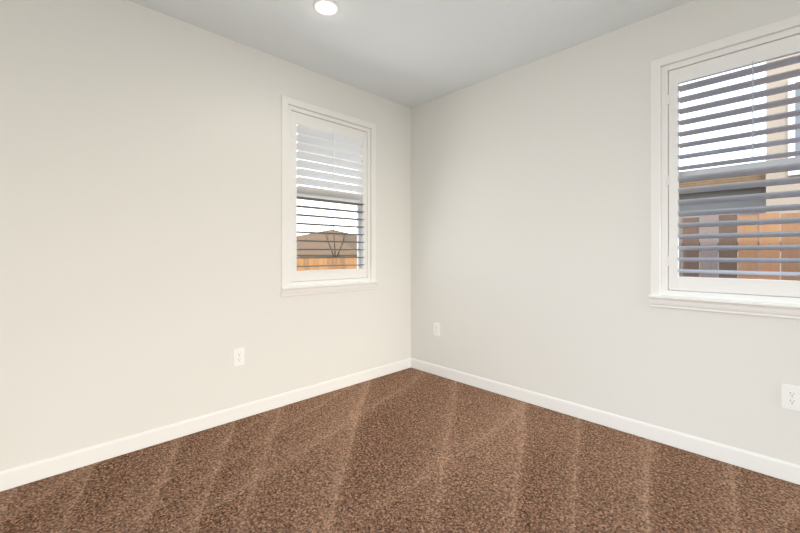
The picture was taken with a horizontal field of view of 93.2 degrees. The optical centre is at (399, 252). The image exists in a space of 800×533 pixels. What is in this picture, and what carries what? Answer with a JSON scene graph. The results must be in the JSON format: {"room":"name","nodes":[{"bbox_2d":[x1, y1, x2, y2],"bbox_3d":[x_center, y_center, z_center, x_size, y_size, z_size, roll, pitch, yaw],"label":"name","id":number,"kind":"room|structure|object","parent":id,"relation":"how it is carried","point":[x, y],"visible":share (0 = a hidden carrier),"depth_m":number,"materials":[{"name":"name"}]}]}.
{"room":"empty bedroom","nodes":[
{"label":"empty bedroom","id":0,"kind":"room"},
{"bbox_2d":[0,0,410,470],"bbox_3d":[-1.339,-0.160,2.697,4.220,2.740,0.160,0,0,-44],"label":"wall","id":1,"kind":"structure","parent":0,"point":[140,215],"depth_m":2.38,"materials":[{"name":"white paint"}]},
{"bbox_2d":[0,358,411,491],"bbox_3d":[-1.278,1.157,2.635,3.840,0.097,0.013,0,0,-44],"label":"baseboard","id":2,"kind":"structure","parent":1,"relation":"attached to","point":[83,457],"depth_m":2.43,"materials":[{"name":"white paint"}]},
{"bbox_2d":[233,347,244,366],"bbox_3d":[-1.169,0.755,2.745,0.080,0.128,0.009,0,0,-44],"label":"electrical outlet","id":3,"kind":"object","parent":1,"relation":"attached to","point":[238,356],"visible":1,"depth_m":2.74,"materials":[{"name":"white plastic"}]},
{"bbox_2d":[280,95,377,296],"bbox_3d":[-0.629,-0.447,3.354,0.982,1.586,0.188,0,0,-44],"label":"window","id":4,"kind":"structure","parent":1,"relation":"in","point":[293,116],"depth_m":3.24,"materials":[{"name":"white paint"}]},
{"bbox_2d":[297,124,363,199],"bbox_3d":[-0.602,-0.789,3.326,0.682,0.573,0.085,0,0,-44],"label":"louvers","id":5,"kind":"object","parent":4,"relation":"attached to","point":[312,143],"visible":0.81,"depth_m":3.30,"materials":[{"name":"white paint"}]},
{"bbox_2d":[297,196,364,266],"bbox_3d":[-0.606,-0.172,3.329,0.682,0.579,0.089,0,0,-44],"label":"louvers","id":6,"kind":"object","parent":4,"relation":"attached to","point":[324,200],"visible":0.81,"depth_m":3.28,"materials":[{"name":"grey plastic"}]},
{"bbox_2d":[0,368,799,532],"bbox_3d":[0.146,1.270,1.171,4.220,0.120,4.420,0,0,-44],"label":"floor","id":7,"kind":"structure","parent":0,"point":[410,450],"depth_m":2.01,"materials":[{"name":"brown carpet"}]},
{"bbox_2d":[129,0,692,107],"bbox_3d":[-0.009,-1.600,0.183,5.820,0.140,5.620,0,0,-44],"label":"ceiling","id":8,"kind":"structure","parent":0,"point":[410,53],"depth_m":2.62,"materials":[{"name":"white paint"}]},
{"bbox_2d":[313,0,338,15],"bbox_3d":[-0.459,-1.526,2.353,0.160,0.007,0.160,0,0,-44],"label":"recessed light","id":9,"kind":"object","parent":8,"relation":"in","point":[327,7],"visible":1,"depth_m":2.35,"materials":[{"name":"white paint"}]},
{"bbox_2d":[411,0,799,464],"bbox_3d":[1.602,-0.160,2.586,0.160,2.740,4.420,0,0,-44],"label":"wall","id":10,"kind":"structure","parent":0,"point":[530,226],"depth_m":2.77,"materials":[{"name":"white paint"}]},
{"bbox_2d":[434,322,439,335],"bbox_3d":[0.362,0.755,3.739,0.009,0.128,0.080,0,0,-44],"label":"electrical outlet","id":11,"kind":"object","parent":10,"relation":"attached to","point":[436,329],"visible":1,"depth_m":3.73,"materials":[{"name":"white plastic"}]},
{"bbox_2d":[412,358,799,484],"bbox_3d":[1.540,1.157,2.526,0.013,0.097,4.100,0,0,-44],"label":"baseboard","id":12,"kind":"structure","parent":10,"relation":"attached to","point":[787,471],"depth_m":2.49,"materials":[{"name":"white paint"}]},
{"bbox_2d":[648,14,799,319],"bbox_3d":[2.003,-0.447,2.139,0.188,1.586,0.982,0,0,-44],"label":"window","id":13,"kind":"structure","parent":10,"relation":"in","point":[670,287],"depth_m":2.29,"materials":[{"name":"white paint"}]},
{"bbox_2d":[677,55,799,170],"bbox_3d":[1.975,-0.783,2.112,0.099,0.546,0.682,0,0,-44],"label":"louvers","id":14,"kind":"object","parent":13,"relation":"attached to","point":[753,82],"visible":0.96,"depth_m":2.14,"materials":[{"name":"white paint"}]},
{"bbox_2d":[678,163,799,275],"bbox_3d":[1.978,-0.172,2.115,0.086,0.593,0.682,0,0,-44],"label":"louvers","id":15,"kind":"object","parent":13,"relation":"attached to","point":[758,183],"visible":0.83,"depth_m":2.14,"materials":[{"name":"white paint"}]},
{"bbox_2d":[781,384,799,410],"bbox_3d":[2.064,0.762,1.989,0.009,0.128,0.080,0,0,-44],"label":"electrical outlet","id":16,"kind":"object","parent":10,"relation":"attached to","point":[790,396],"visible":1,"depth_m":1.99,"materials":[{"name":"white plastic"}]},
{"label":"outside","id":17,"kind":"structure","parent":0,"visible":0},
{"bbox_3d":[3.700,1.610,7.485,70.000,0.200,80.000,0,0,-44],"label":"ground","id":18,"kind":"structure","parent":17,"visible":0},
{"bbox_2d":[297,258,356,270],"bbox_3d":[-2.558,0.800,9.707,13.965,1.419,0.108,0,0,-44],"label":"fence","id":19,"kind":"object","parent":18,"relation":"on","point":[339,261],"depth_m":10.28,"materials":[{"name":"brown wood"}]},
{"bbox_2d":[297,230,356,256],"bbox_3d":[-3.095,0.220,17.198,7.700,2.580,7.700,0,0,26],"label":"shed","id":20,"kind":"object","parent":18,"relation":"on","point":[318,245],"depth_m":14.06,"materials":[{"name":"beige paint"}]},
{"bbox_2d":[322,215,348,256],"bbox_3d":[-1.884,0.211,10.969,0.468,2.602,1.128,0,0,-44],"label":"tree","id":21,"kind":"object","parent":18,"relation":"on","point":[334,242],"depth_m":10.95,"materials":[{"name":"brown plant"}]},
{"bbox_2d":[679,213,799,280],"bbox_3d":[4.281,0.565,2.649,0.108,1.889,9.035,0,0,-44],"label":"fence","id":22,"kind":"object","parent":18,"relation":"on","point":[754,253],"depth_m":3.62,"materials":[{"name":"brown wood"}]},
{"bbox_2d":[679,53,799,279],"bbox_3d":[9.067,-1.615,6.986,8.000,6.250,15.900,0,0,-44],"label":"house","id":23,"kind":"structure","parent":18,"relation":"on","point":[772,150],"depth_m":5.62,"materials":[{"name":"beige paint"}]}
]}

